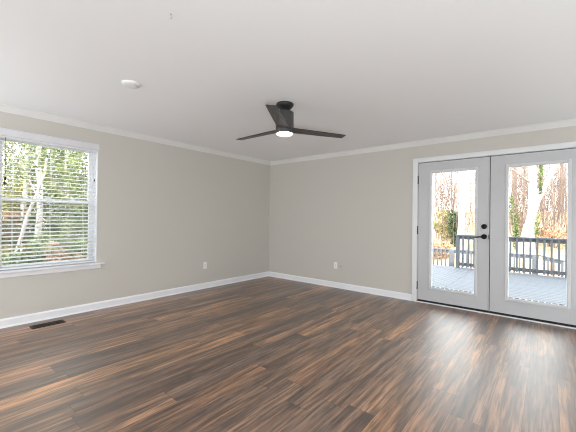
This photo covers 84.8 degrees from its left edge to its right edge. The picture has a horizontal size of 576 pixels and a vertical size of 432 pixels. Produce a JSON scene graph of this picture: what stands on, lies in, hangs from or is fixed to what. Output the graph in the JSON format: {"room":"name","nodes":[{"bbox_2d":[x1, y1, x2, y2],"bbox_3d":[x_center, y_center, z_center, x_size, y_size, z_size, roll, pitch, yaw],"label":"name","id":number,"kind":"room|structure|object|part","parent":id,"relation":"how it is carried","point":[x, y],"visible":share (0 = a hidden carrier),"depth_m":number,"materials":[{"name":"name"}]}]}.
{"room":"empty living room","nodes":[
{"label":"empty living room","id":0,"kind":"room"},
{"bbox_2d":[0,111,269,318],"bbox_3d":[-2.528,0.022,4.317,0.160,2.440,6.820,0,0,40],"label":"wall","id":1,"kind":"structure","parent":0,"point":[164,211],"depth_m":4.82,"materials":[{"name":"grey paint"}]},
{"bbox_2d":[0,138,104,278],"bbox_3d":[-2.891,-0.114,3.830,0.198,1.605,1.185,0,0,40],"label":"window","id":2,"kind":"structure","parent":1,"relation":"in","point":[9,273],"depth_m":3.99,"materials":[{"name":"white plastic"}]},
{"bbox_3d":[-2.944,-0.526,3.882,0.026,0.722,0.945,0,0,40],"label":"sash","id":3,"kind":"part","parent":2,"relation":"part of","materials":[{"name":"white plastic"}]},
{"bbox_3d":[-2.931,0.196,3.858,0.024,0.805,0.945,0,0,40],"label":"sash","id":4,"kind":"part","parent":2,"relation":"part of","materials":[{"name":"white plastic"}]},
{"bbox_2d":[0,127,99,269],"bbox_3d":[-2.865,-0.177,3.811,0.091,1.558,1.016,0,0,40],"label":"window blind","id":5,"kind":"object","parent":2,"relation":"attached to","point":[10,134],"visible":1,"depth_m":3.77,"materials":[{"name":"white plastic"}]},
{"bbox_3d":[-3.103,-0.136,3.552,0.054,1.450,0.002,0,0,40],"label":"ladder cord","id":6,"kind":"part","parent":5,"relation":"part of","materials":[{"name":"white fabric"}]},
{"bbox_3d":[-2.890,0.593,3.817,0.050,0.018,0.981,0,0,40],"label":"rail","id":7,"kind":"part","parent":5,"relation":"part of","materials":[{"name":"white plastic"}]},
{"bbox_3d":[-2.880,-0.131,3.822,0.054,1.450,0.002,0,0,40],"label":"ladder cord","id":8,"kind":"part","parent":5,"relation":"part of","materials":[{"name":"white fabric"}]},
{"bbox_3d":[-2.658,-0.127,4.093,0.054,1.450,0.002,0,0,40],"label":"ladder cord","id":9,"kind":"part","parent":5,"relation":"part of","materials":[{"name":"white fabric"}]},
{"bbox_3d":[-2.942,-0.144,3.873,0.065,1.545,1.005,0,0,40],"label":"frame","id":10,"kind":"part","parent":2,"relation":"part of","materials":[{"name":"white plastic"}]},
{"bbox_3d":[-2.875,0.622,3.804,0.132,0.020,1.185,0,0,40],"label":"sill","id":11,"kind":"part","parent":2,"relation":"part of","materials":[{"name":"paint"}]},
{"bbox_2d":[0,271,268,328],"bbox_3d":[-2.471,1.193,4.250,0.026,0.099,6.500,0,0,40],"label":"baseboard","id":12,"kind":"structure","parent":1,"relation":"attached to","point":[40,316],"depth_m":4.33,"materials":[{"name":"paint"}]},
{"bbox_2d":[0,104,269,164],"bbox_3d":[-2.429,-1.163,4.255,0.059,0.069,6.500,0,0,40],"label":"crown molding","id":13,"kind":"structure","parent":1,"relation":"attached to","point":[4,108],"depth_m":4.30,"materials":[{"name":"paint"}]},
{"bbox_2d":[0,0,575,161],"bbox_3d":[-0.020,-1.250,2.270,6.620,0.140,6.820,0,0,40],"label":"ceiling","id":14,"kind":"structure","parent":0,"point":[373,73],"depth_m":2.48,"materials":[{"name":"white paint"}]},
{"bbox_2d":[121,80,140,88],"bbox_3d":[-1.415,-1.183,2.843,0.160,0.023,0.160,0,0,40],"label":"smoke detector","id":15,"kind":"object","parent":14,"relation":"attached to","point":[127,83],"visible":1,"depth_m":2.81,"materials":[{"name":"paint"}]},
{"bbox_2d":[236,101,345,139],"bbox_3d":[-0.149,-1.011,3.402,1.115,0.327,1.272,0,0,40],"label":"ceiling fan","id":16,"kind":"object","parent":14,"relation":"hanging from","point":[281,113],"visible":1,"depth_m":3.24,"materials":[{"name":"black metal"}]},
{"bbox_3d":[-0.329,-0.908,3.543,0.660,0.024,0.131,0,0,40],"label":"blade","id":17,"kind":"part","parent":16,"relation":"part of","materials":[{"name":"grey wood"}]},
{"bbox_3d":[-0.092,-0.909,2.925,0.131,0.024,0.660,1,0,9],"label":"blade","id":18,"kind":"part","parent":16,"relation":"part of","materials":[{"name":"grey wood"}]},
{"bbox_3d":[0.319,-0.900,3.437,0.660,0.024,0.131,1,0,-21],"label":"blade","id":19,"kind":"part","parent":16,"relation":"part of","materials":[{"name":"grey wood"}]},
{"bbox_2d":[0,276,575,431],"bbox_3d":[-0.053,1.319,2.253,6.620,0.120,6.820,0,0,40],"label":"floor","id":20,"kind":"structure","parent":0,"point":[264,354],"depth_m":2.61,"materials":[{"name":"wood"}]},
{"bbox_2d":[29,319,65,328],"bbox_3d":[-2.732,1.231,3.589,0.132,0.006,0.316,0,0,40],"label":"floor vent","id":21,"kind":"object","parent":20,"relation":"in","point":[62,320],"visible":1,"depth_m":3.58,"materials":[{"name":"brown metal"}]},
{"bbox_2d":[32,320,62,327],"bbox_3d":[-2.732,1.231,3.589,0.104,0.004,0.276,0,0,40],"label":"grille","id":22,"kind":"object","parent":21,"relation":"attached to","point":[58,321],"depth_m":3.58,"materials":[{"name":"brown metal"}]},
{"bbox_2d":[269,126,575,293],"bbox_3d":[2.082,0.084,4.831,6.300,2.440,0.160,0,0,40],"label":"wall","id":23,"kind":"structure","parent":0,"point":[354,211],"depth_m":5.48,"materials":[{"name":"grey paint"}]},
{"bbox_2d":[269,271,411,300],"bbox_3d":[0.738,1.244,5.798,3.008,0.099,0.026,0,0,40],"label":"baseboard","id":24,"kind":"structure","parent":23,"relation":"attached to","point":[399,295],"depth_m":5.56,"materials":[{"name":"paint"}]},
{"bbox_2d":[270,118,575,164],"bbox_3d":[2.027,-1.103,4.754,6.300,0.069,0.059,0,0,40],"label":"crown molding","id":25,"kind":"structure","parent":23,"relation":"attached to","point":[570,122],"depth_m":4.55,"materials":[{"name":"paint"}]},
{"bbox_2d":[416,157,490,311],"bbox_3d":[2.342,0.241,4.524,0.944,2.083,0.126,0,-1,41],"label":"door","id":26,"kind":"structure","parent":23,"relation":"in","point":[479,299],"depth_m":4.45,"materials":[{"name":"paint"}]},
{"bbox_3d":[2.364,0.209,4.526,0.630,1.767,0.080,0,0,40],"label":"lite frame","id":27,"kind":"part","parent":26,"relation":"part of","materials":[{"name":"paint"}]},
{"bbox_2d":[411,141,575,300],"bbox_3d":[2.744,0.217,4.269,2.022,2.182,0.182,0,0,40],"label":"door frame","id":28,"kind":"structure","parent":23,"relation":"attached to","point":[567,145],"depth_m":4.70,"materials":[{"name":"paint"}]},
{"bbox_3d":[1.941,0.211,4.827,0.073,2.182,0.022,0,0,40],"label":"casing","id":29,"kind":"part","parent":28,"relation":"part of","materials":[{"name":"paint"}]},
{"bbox_3d":[2.706,-0.842,4.214,1.990,0.066,0.022,0,0,40],"label":"head casing","id":30,"kind":"part","parent":28,"relation":"part of","materials":[{"name":"paint"}]},
{"bbox_2d":[414,300,575,328],"bbox_3d":[2.740,1.297,4.274,1.947,0.022,0.230,0,0,40],"label":"door sill","id":31,"kind":"structure","parent":23,"relation":"attached to","point":[449,306],"depth_m":4.11,"materials":[{"name":"paint"}]},
{"bbox_2d":[489,148,575,326],"bbox_3d":[3.080,0.247,3.935,0.942,2.083,0.094,0,-1,41],"label":"door","id":32,"kind":"structure","parent":23,"relation":"in","point":[500,303],"depth_m":4.00,"materials":[{"name":"paint"}]},
{"bbox_3d":[3.094,0.214,3.924,0.644,1.767,0.080,0,0,40],"label":"lite frame","id":33,"kind":"part","parent":32,"relation":"part of","materials":[{"name":"paint"}]},
{"label":"outside","id":34,"kind":"structure","parent":0,"visible":0},
{"bbox_2d":[1,212,566,276],"bbox_3d":[9.848,1.216,21.960,64.500,3.418,64.500,0,0,40],"label":"ground","id":35,"kind":"structure","parent":34,"point":[540,245],"depth_m":15.28,"materials":[{"name":"beige soil"}]},
{"bbox_2d":[1,209,42,255],"bbox_3d":[-10.816,0.745,12.316,0.162,2.050,2.000,0,0,40],"label":"fence","id":36,"kind":"object","parent":35,"relation":"on","point":[5,213],"visible":0.13,"depth_m":12.24,"materials":[{"name":"brown wood"}]},
{"bbox_2d":[1,244,57,264],"bbox_3d":[-6.654,1.286,8.191,1.423,1.187,1.291,0,0,40],"label":"shrub","id":37,"kind":"object","parent":35,"relation":"on","point":[36,245],"visible":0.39,"depth_m":7.94,"materials":[{"name":"green plant"}]},
{"bbox_2d":[1,149,61,246],"bbox_3d":[-12.769,-1.393,15.070,3.930,6.255,4.101,0,0,40],"label":"shrub","id":38,"kind":"object","parent":35,"relation":"on","point":[15,164],"visible":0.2,"depth_m":14.44,"materials":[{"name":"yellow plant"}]},
{"bbox_2d":[2,142,65,240],"bbox_3d":[-13.588,-1.338,16.502,4.331,6.138,4.852,1,0,-37],"label":"leafy tree","id":39,"kind":"object","parent":35,"relation":"on","point":[23,157],"visible":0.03,"depth_m":15.71,"materials":[{"name":"green plant"}]},
{"bbox_2d":[1,205,87,256],"bbox_3d":[-9.152,0.689,11.760,1.789,2.315,3.181,1,0,21],"label":"shrub","id":40,"kind":"object","parent":35,"relation":"on","point":[7,222],"visible":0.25,"depth_m":11.03,"materials":[{"name":"green plant"}]},
{"bbox_2d":[2,141,87,258],"bbox_3d":[-6.567,-0.912,8.858,4.078,5.785,3.146,1,0,29],"label":"leafy tree","id":41,"kind":"object","parent":35,"relation":"on","point":[22,145],"visible":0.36,"depth_m":8.74,"materials":[{"name":"green plant"}]},
{"bbox_2d":[2,141,87,251],"bbox_3d":[-11.066,-2.515,14.133,4.734,8.746,5.993,1,0,12],"label":"leafy tree","id":42,"kind":"object","parent":35,"relation":"on","point":[13,151],"visible":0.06,"depth_m":13.71,"materials":[{"name":"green plant"}]},
{"bbox_2d":[3,141,87,260],"bbox_3d":[-8.653,-2.494,10.736,4.025,8.909,6.040,1,0,2],"label":"leafy tree","id":43,"kind":"object","parent":35,"relation":"on","point":[7,144],"visible":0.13,"depth_m":10.11,"materials":[{"name":"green plant"}]},
{"bbox_2d":[4,144,87,244],"bbox_3d":[-9.311,-1.906,13.145,5.871,7.645,4.782,1,0,7],"label":"leafy tree","id":44,"kind":"object","parent":35,"relation":"on","point":[23,149],"visible":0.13,"depth_m":12.72,"materials":[{"name":"green plant"}]},
{"bbox_2d":[14,143,87,234],"bbox_3d":[-12.646,-3.361,16.741,8.058,10.415,6.974,0,0,40],"label":"leafy tree","id":45,"kind":"object","parent":35,"relation":"on","point":[14,143],"visible":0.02,"depth_m":15.47,"materials":[{"name":"green plant"}]},
{"bbox_2d":[14,144,87,233],"bbox_3d":[-12.766,-1.334,18.272,5.025,6.391,4.827,1,-1,-44],"label":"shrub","id":46,"kind":"object","parent":35,"relation":"on","point":[17,144],"visible":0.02,"depth_m":16.59,"materials":[{"name":"green plant"}]},
{"bbox_2d":[24,232,87,260],"bbox_3d":[-6.763,1.161,9.379,1.571,1.460,1.737,0,0,40],"label":"shrub","id":47,"kind":"object","parent":35,"relation":"on","point":[43,233],"visible":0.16,"depth_m":9.05,"materials":[{"name":"green plant"}]},
{"bbox_2d":[44,241,83,261],"bbox_3d":[-5.531,1.238,7.838,0.766,1.291,0.851,1,0,-8],"label":"shrub","id":48,"kind":"object","parent":35,"relation":"on","point":[54,252],"visible":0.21,"depth_m":7.69,"materials":[{"name":"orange plant"}]},
{"bbox_2d":[43,151,87,247],"bbox_3d":[-10.491,-0.941,16.027,3.488,5.701,3.890,1,0,-27],"label":"shrub","id":49,"kind":"object","parent":35,"relation":"on","point":[77,178],"visible":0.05,"depth_m":15.79,"materials":[{"name":"green plant"}]},
{"bbox_2d":[44,232,87,260],"bbox_3d":[-6.358,1.163,9.299,1.355,1.461,1.594,1,0,-25],"label":"shrub","id":50,"kind":"object","parent":35,"relation":"on","point":[62,244],"visible":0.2,"depth_m":9.05,"materials":[{"name":"green plant"}]},
{"bbox_2d":[50,192,87,248],"bbox_3d":[-7.931,0.498,11.883,1.446,2.740,1.796,0,0,40],"label":"shrub","id":51,"kind":"object","parent":35,"relation":"on","point":[58,210],"visible":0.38,"depth_m":11.62,"materials":[{"name":"green plant"}]},
{"bbox_2d":[433,173,436,233],"bbox_3d":[9.394,-5.427,20.198,7.963,13.743,7.238,1,0,-1],"label":"tree","id":52,"kind":"object","parent":35,"relation":"on","point":[434,193],"visible":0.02,"depth_m":20.52,"materials":[{"name":"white plant"}]},
{"bbox_2d":[433,173,453,245],"bbox_3d":[7.886,-1.205,17.553,2.080,5.997,3.084,1,0,-18],"label":"bare sapling","id":53,"kind":"object","parent":35,"relation":"on","point":[433,173],"visible":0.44,"depth_m":17.00,"materials":[{"name":"brown plant"}]},
{"bbox_2d":[432,239,455,258],"bbox_3d":[7.424,1.683,15.634,1.470,1.158,2.035,1,0,-1],"label":"shrub","id":54,"kind":"object","parent":35,"relation":"on","point":[435,244],"visible":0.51,"depth_m":15.28,"materials":[{"name":"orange plant"}]},
{"bbox_2d":[436,174,451,223],"bbox_3d":[9.672,-1.975,21.678,2.048,5.904,3.037,1,0,-37],"label":"bare sapling","id":55,"kind":"object","parent":35,"relation":"on","point":[436,174],"visible":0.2,"depth_m":21.32,"materials":[{"name":"brown plant"}]},
{"bbox_2d":[433,172,456,237],"bbox_3d":[9.349,-1.441,19.084,2.483,5.674,2.739,1,0,15],"label":"bare sapling","id":56,"kind":"object","parent":35,"relation":"on","point":[450,172],"visible":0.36,"depth_m":19.37,"materials":[{"name":"brown plant"}]},
{"bbox_2d":[433,209,457,239],"bbox_3d":[9.042,0.621,18.447,1.252,2.192,1.707,1,0,-24],"label":"shrub","id":57,"kind":"object","parent":35,"relation":"on","point":[439,213],"visible":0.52,"depth_m":18.32,"materials":[{"name":"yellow plant"}]},
{"bbox_2d":[434,174,458,240],"bbox_3d":[9.255,-1.252,18.909,2.453,5.606,2.706,1,0,-37],"label":"bare sapling","id":58,"kind":"object","parent":35,"relation":"on","point":[443,174],"visible":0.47,"depth_m":18.70,"materials":[{"name":"brown plant"}]},
{"bbox_2d":[434,171,465,244],"bbox_3d":[8.804,-1.210,17.211,2.808,5.818,2.546,1,-1,-44],"label":"bare sapling","id":59,"kind":"object","parent":35,"relation":"on","point":[447,211],"visible":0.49,"depth_m":17.55,"materials":[{"name":"brown plant"}]},
{"bbox_2d":[433,172,469,239],"bbox_3d":[9.160,-2.033,19.358,4.705,7.011,3.677,1,0,-28],"label":"bare sapling","id":60,"kind":"object","parent":35,"relation":"on","point":[453,172],"visible":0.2,"depth_m":18.73,"materials":[{"name":"brown plant"}]},
{"bbox_2d":[445,172,457,207],"bbox_3d":[10.804,-2.554,20.265,3.172,7.248,3.499,1,0,23],"label":"bare sapling","id":61,"kind":"object","parent":35,"relation":"on","point":[446,172],"visible":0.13,"depth_m":20.65,"materials":[{"name":"brown plant"}]},
{"bbox_2d":[447,209,457,246],"bbox_3d":[9.004,0.734,17.151,0.605,2.306,0.717,0,0,40],"label":"evergreen shrub","id":62,"kind":"object","parent":35,"relation":"on","point":[452,228],"visible":0.84,"depth_m":17.10,"materials":[{"name":"green plant"}]},
{"bbox_2d":[433,170,472,239],"bbox_3d":[9.562,-1.321,18.788,2.070,5.967,3.069,1,-1,-43],"label":"bare sapling","id":63,"kind":"object","parent":35,"relation":"on","point":[472,170],"visible":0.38,"depth_m":18.67,"materials":[{"name":"brown plant"}]},
{"bbox_2d":[433,172,472,240],"bbox_3d":[9.398,-1.959,19.349,4.829,7.196,3.774,0,-1,42],"label":"bare sapling","id":64,"kind":"object","parent":35,"relation":"on","point":[449,172],"visible":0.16,"depth_m":18.27,"materials":[{"name":"brown plant"}]},
{"bbox_2d":[442,171,473,216],"bbox_3d":[12.855,-5.429,22.530,8.572,12.801,7.929,1,0,4],"label":"bare tree","id":65,"kind":"object","parent":35,"relation":"on","point":[472,171],"visible":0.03,"depth_m":22.48,"materials":[{"name":"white plant"}]},
{"bbox_2d":[442,173,474,239],"bbox_3d":[9.649,-1.669,17.590,3.264,6.346,2.201,1,0,-7],"label":"bare sapling","id":66,"kind":"object","parent":35,"relation":"on","point":[446,173],"visible":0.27,"depth_m":17.96,"materials":[{"name":"brown plant"}]},
{"bbox_2d":[442,170,474,243],"bbox_3d":[9.204,-0.900,16.588,2.767,5.277,3.541,1,-1,-42],"label":"bare sapling","id":67,"kind":"object","parent":35,"relation":"on","point":[471,170],"visible":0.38,"depth_m":16.68,"materials":[{"name":"brown plant"}]},
{"bbox_2d":[446,172,474,231],"bbox_3d":[11.164,-1.641,20.025,2.860,5.453,3.659,0,0,37],"label":"bare sapling","id":68,"kind":"object","parent":35,"relation":"on","point":[447,172],"visible":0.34,"depth_m":19.66,"materials":[{"name":"beige plant"}]},
{"bbox_2d":[457,171,465,259],"bbox_3d":[9.134,-3.803,15.343,5.334,12.323,6.670,1,0,12],"label":"tree","id":69,"kind":"object","parent":35,"relation":"on","point":[462,206],"visible":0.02,"depth_m":15.04,"materials":[{"name":"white plant"}]},
{"bbox_2d":[465,173,474,224],"bbox_3d":[12.107,-1.489,22.156,1.490,4.298,2.210,1,0,-30],"label":"bare sapling","id":70,"kind":"object","parent":35,"relation":"on","point":[471,173],"visible":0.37,"depth_m":21.89,"materials":[{"name":"beige plant"}]},
{"bbox_2d":[432,264,566,305],"bbox_3d":[3.587,2.187,6.910,8.400,1.500,5.000,0,0,40],"label":"deck","id":71,"kind":"object","parent":35,"relation":"on","point":[543,288],"visible":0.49,"depth_m":6.73,"materials":[{"name":"grey paint"}]},
{"bbox_2d":[455,234,566,277],"bbox_3d":[5.767,1.006,8.270,2.470,0.934,0.140,0,0,40],"label":"deck railing","id":72,"kind":"object","parent":71,"relation":"on","point":[530,240],"visible":0.68,"depth_m":7.98,"materials":[{"name":"grey paint"}]},
{"bbox_3d":[4.860,1.017,9.018,0.090,0.898,0.090,0,0,40],"label":"post","id":73,"kind":"part","parent":72,"relation":"part of","materials":[{"name":"grey paint"}]},
{"bbox_3d":[5.773,0.556,8.273,2.470,0.035,0.140,0,0,40],"label":"rail","id":74,"kind":"part","parent":72,"relation":"part of","materials":[{"name":"grey paint"}]},
{"bbox_3d":[5.763,1.373,8.268,2.350,0.090,0.038,0,0,40],"label":"rail","id":75,"kind":"part","parent":72,"relation":"part of","materials":[{"name":"grey paint"}]},
{"bbox_3d":[5.772,0.619,8.273,2.350,0.089,0.038,0,0,40],"label":"sub rail","id":76,"kind":"part","parent":72,"relation":"part of","materials":[{"name":"grey paint"}]},
{"bbox_3d":[6.673,1.030,7.523,0.090,0.898,0.090,0,0,40],"label":"post","id":77,"kind":"part","parent":72,"relation":"part of","materials":[{"name":"grey paint"}]},
{"bbox_2d":[474,167,543,236],"bbox_3d":[13.561,-2.023,18.214,3.544,6.759,4.535,1,0,-13],"label":"bare sapling","id":78,"kind":"object","parent":35,"relation":"on","point":[516,167],"visible":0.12,"depth_m":17.59,"materials":[{"name":"brown plant"}]},
{"bbox_2d":[509,192,520,250],"bbox_3d":[11.107,0.361,15.378,0.586,3.085,0.515,0,0,40],"label":"evergreen shrub","id":79,"kind":"object","parent":35,"relation":"on","point":[514,224],"visible":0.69,"depth_m":15.38,"materials":[{"name":"green plant"}]},
{"bbox_2d":[509,167,521,229],"bbox_3d":[12.895,-2.022,18.629,3.044,6.307,2.760,1,0,17],"label":"bare sapling","id":80,"kind":"object","parent":35,"relation":"on","point":[515,167],"visible":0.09,"depth_m":18.41,"materials":[{"name":"brown plant"}]},
{"bbox_2d":[474,166,560,246],"bbox_3d":[11.648,-2.012,16.648,5.011,7.468,3.917,1,0,14],"label":"bare sapling","id":81,"kind":"object","parent":35,"relation":"on","point":[525,166],"visible":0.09,"depth_m":15.95,"materials":[{"name":"brown plant"}]},
{"bbox_2d":[509,169,526,231],"bbox_3d":[13.392,-1.399,18.311,2.760,5.366,1.861,1,0,-32],"label":"bare sapling","id":82,"kind":"object","parent":35,"relation":"on","point":[525,169],"visible":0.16,"depth_m":17.74,"materials":[{"name":"brown plant"}]},
{"bbox_2d":[509,169,538,229],"bbox_3d":[11.304,-1.169,15.605,2.588,5.914,2.855,1,-1,-42],"label":"bare sapling","id":83,"kind":"object","parent":35,"relation":"on","point":[515,169],"visible":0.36,"depth_m":15.54,"materials":[{"name":"brown plant"}]},
{"bbox_2d":[509,181,538,235],"bbox_3d":[12.010,-0.534,16.260,2.134,4.422,1.935,1,0,-37],"label":"bare sapling","id":84,"kind":"object","parent":35,"relation":"on","point":[512,181],"visible":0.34,"depth_m":16.21,"materials":[{"name":"brown plant"}]},
{"bbox_2d":[509,165,538,214],"bbox_3d":[15.034,-4.327,20.957,6.024,10.204,6.866,1,0,-9],"label":"bare tree","id":85,"kind":"object","parent":35,"relation":"on","point":[538,165],"visible":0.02,"depth_m":20.76,"materials":[{"name":"beige plant"}]},
{"bbox_2d":[509,169,544,248],"bbox_3d":[10.912,-1.382,15.640,3.282,6.258,4.199,0,-1,45],"label":"bare sapling","id":86,"kind":"object","parent":35,"relation":"on","point":[519,169],"visible":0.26,"depth_m":15.04,"materials":[{"name":"brown plant"}]},
{"bbox_2d":[509,166,546,236],"bbox_3d":[12.280,-1.863,15.597,2.452,7.070,3.636,1,0,16],"label":"bare sapling","id":87,"kind":"object","parent":35,"relation":"on","point":[526,166],"visible":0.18,"depth_m":16.23,"materials":[{"name":"brown plant"}]},
{"bbox_2d":[509,167,548,252],"bbox_3d":[11.324,-1.415,15.620,2.235,6.443,3.314,1,0,16],"label":"bare sapling","id":88,"kind":"object","parent":35,"relation":"on","point":[524,167],"visible":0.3,"depth_m":14.77,"materials":[{"name":"brown plant"}]},
{"bbox_2d":[509,164,557,259],"bbox_3d":[11.629,-3.985,13.925,7.328,12.411,4.319,0,0,40],"label":"forked tree","id":89,"kind":"object","parent":35,"relation":"on","point":[534,200],"visible":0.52,"depth_m":14.06,"materials":[{"name":"white plant"}]},
{"bbox_2d":[510,164,563,236],"bbox_3d":[13.581,-1.526,17.382,3.925,5.849,3.067,0,0,37],"label":"bare sapling","id":90,"kind":"object","parent":35,"relation":"on","point":[560,164],"visible":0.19,"depth_m":16.65,"materials":[{"name":"brown plant"}]},
{"bbox_2d":[513,167,566,237],"bbox_3d":[13.657,-1.255,16.174,3.759,5.603,2.938,0,0,36],"label":"bare sapling","id":91,"kind":"object","parent":35,"relation":"on","point":[564,167],"visible":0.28,"depth_m":16.00,"materials":[{"name":"brown plant"}]},
{"bbox_2d":[519,164,564,232],"bbox_3d":[14.707,-2.246,18.068,3.628,6.919,4.642,1,0,28],"label":"bare sapling","id":92,"kind":"object","parent":35,"relation":"on","point":[564,164],"visible":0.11,"depth_m":17.75,"materials":[{"name":"brown plant"}]},
{"bbox_2d":[525,166,561,229],"bbox_3d":[13.515,-1.265,17.011,2.273,5.194,2.507,1,-1,-44],"label":"bare sapling","id":93,"kind":"object","parent":35,"relation":"on","point":[561,166],"visible":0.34,"depth_m":16.71,"materials":[{"name":"brown plant"}]},
{"bbox_2d":[522,165,567,227],"bbox_3d":[14.178,-1.290,16.910,3.378,5.034,2.640,1,0,4],"label":"bare sapling","id":94,"kind":"object","parent":35,"relation":"on","point":[546,165],"visible":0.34,"depth_m":17.16,"materials":[{"name":"brown plant"}]},
{"bbox_2d":[537,164,555,218],"bbox_3d":[19.142,-6.165,20.349,8.861,13.510,9.780,1,0,14],"label":"bare tree","id":95,"kind":"object","parent":35,"relation":"on","point":[551,164],"visible":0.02,"depth_m":20.77,"materials":[{"name":"beige plant"}]},
{"bbox_2d":[537,167,563,229],"bbox_3d":[14.981,-1.374,18.554,2.046,4.676,2.257,1,0,-35],"label":"bare sapling","id":96,"kind":"object","parent":35,"relation":"on","point":[560,167],"visible":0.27,"depth_m":18.27,"materials":[{"name":"brown plant"}]},
{"bbox_2d":[535,225,566,247],"bbox_3d":[12.615,1.075,15.303,1.550,1.351,2.649,1,0,13],"label":"shrub","id":97,"kind":"object","parent":35,"relation":"on","point":[550,234],"visible":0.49,"depth_m":15.09,"materials":[{"name":"orange plant"}]},
{"bbox_2d":[537,165,566,227],"bbox_3d":[14.411,-2.162,16.131,2.526,7.285,3.747,1,0,-13],"label":"bare sapling","id":98,"kind":"object","parent":35,"relation":"on","point":[547,165],"visible":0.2,"depth_m":16.49,"materials":[{"name":"plant"}]},
{"bbox_2d":[542,165,565,226],"bbox_3d":[15.110,-1.675,18.340,1.846,5.321,2.737,1,0,14],"label":"bare sapling","id":99,"kind":"object","parent":35,"relation":"on","point":[548,165],"visible":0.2,"depth_m":17.70,"materials":[{"name":"brown plant"}]},
{"bbox_2d":[542,164,566,229],"bbox_3d":[16.529,-2.556,18.167,2.447,7.054,3.628,1,0,-17],"label":"bare sapling","id":100,"kind":"object","parent":35,"relation":"on","point":[559,164],"visible":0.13,"depth_m":18.60,"materials":[{"name":"brown plant"}]},
{"bbox_2d":[543,164,567,227],"bbox_3d":[14.695,-1.709,17.698,2.864,5.461,3.664,0,0,33],"label":"bare sapling","id":101,"kind":"object","parent":35,"relation":"on","point":[562,164],"visible":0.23,"depth_m":17.31,"materials":[{"name":"brown plant"}]},
{"bbox_2d":[546,175,566,237],"bbox_3d":[13.386,-0.525,15.565,1.877,4.290,2.071,0,-1,44],"label":"bare sapling","id":102,"kind":"object","parent":35,"relation":"on","point":[546,175],"visible":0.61,"depth_m":15.43,"materials":[{"name":"brown plant"}]},
{"bbox_2d":[547,163,567,232],"bbox_3d":[13.006,-1.628,14.486,3.315,6.445,2.235,1,0,-22],"label":"bare sapling","id":103,"kind":"object","parent":35,"relation":"on","point":[567,163],"visible":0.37,"depth_m":15.13,"materials":[{"name":"brown plant"}]},
{"bbox_2d":[551,168,567,234],"bbox_3d":[14.032,-0.811,16.031,2.210,4.578,2.003,1,0,-7],"label":"bare sapling","id":104,"kind":"object","parent":35,"relation":"on","point":[558,168],"visible":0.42,"depth_m":15.92,"materials":[{"name":"brown plant"}]},
{"bbox_2d":[558,165,566,232],"bbox_3d":[16.208,-2.364,16.709,2.461,7.096,3.650,1,0,-9],"label":"bare sapling","id":105,"kind":"object","parent":35,"relation":"on","point":[558,165],"visible":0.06,"depth_m":17.84,"materials":[{"name":"brown plant"}]},
{"bbox_2d":[559,164,566,212],"bbox_3d":[19.778,-8.517,22.554,10.011,17.333,12.417,1,0,30],"label":"bare tree","id":106,"kind":"object","parent":35,"relation":"on","point":[561,164],"visible":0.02,"depth_m":22.44,"materials":[{"name":"beige plant"}]},
{"bbox_3d":[4.990,2.536,10.108,6.100,1.080,1.628,0,0,40],"label":"landing","id":107,"kind":"object","parent":35,"relation":"on","visible":0},
{"bbox_2d":[432,248,540,274],"bbox_3d":[5.136,1.552,10.739,5.450,0.899,0.140,0,0,40],"label":"deck railing","id":108,"kind":"object","parent":107,"relation":"on","point":[451,252],"visible":0.16,"depth_m":10.22,"materials":[{"name":"grey paint"}]},
{"bbox_3d":[5.448,1.572,10.481,0.140,0.863,0.140,0,0,40],"label":"post","id":109,"kind":"part","parent":108,"relation":"part of","materials":[{"name":"grey paint"}]},
{"bbox_3d":[5.144,1.183,10.738,5.320,0.089,0.038,0,0,40],"label":"sub rail","id":110,"kind":"part","parent":108,"relation":"part of","materials":[{"name":"grey paint"}]},
{"bbox_3d":[5.145,1.120,10.739,5.440,0.035,0.100,0,0,40],"label":"rail","id":111,"kind":"part","parent":108,"relation":"part of","materials":[{"name":"grey paint"}]},
{"bbox_3d":[7.130,1.584,9.094,0.140,0.863,0.140,0,0,40],"label":"post","id":112,"kind":"part","parent":108,"relation":"part of","materials":[{"name":"grey paint"}]},
{"bbox_2d":[540,255,564,276],"bbox_3d":[7.421,1.617,8.843,0.570,0.996,0.107,0,0,40],"label":"stair railing","id":113,"kind":"object","parent":107,"relation":"on","point":[547,259],"visible":0.4,"depth_m":8.79,"materials":[{"name":"grey paint"}]},
{"bbox_3d":[7.583,1.684,8.718,0.060,0.864,0.060,0,0,40],"label":"post","id":114,"kind":"part","parent":113,"relation":"part of","materials":[{"name":"grey paint"}]}
]}

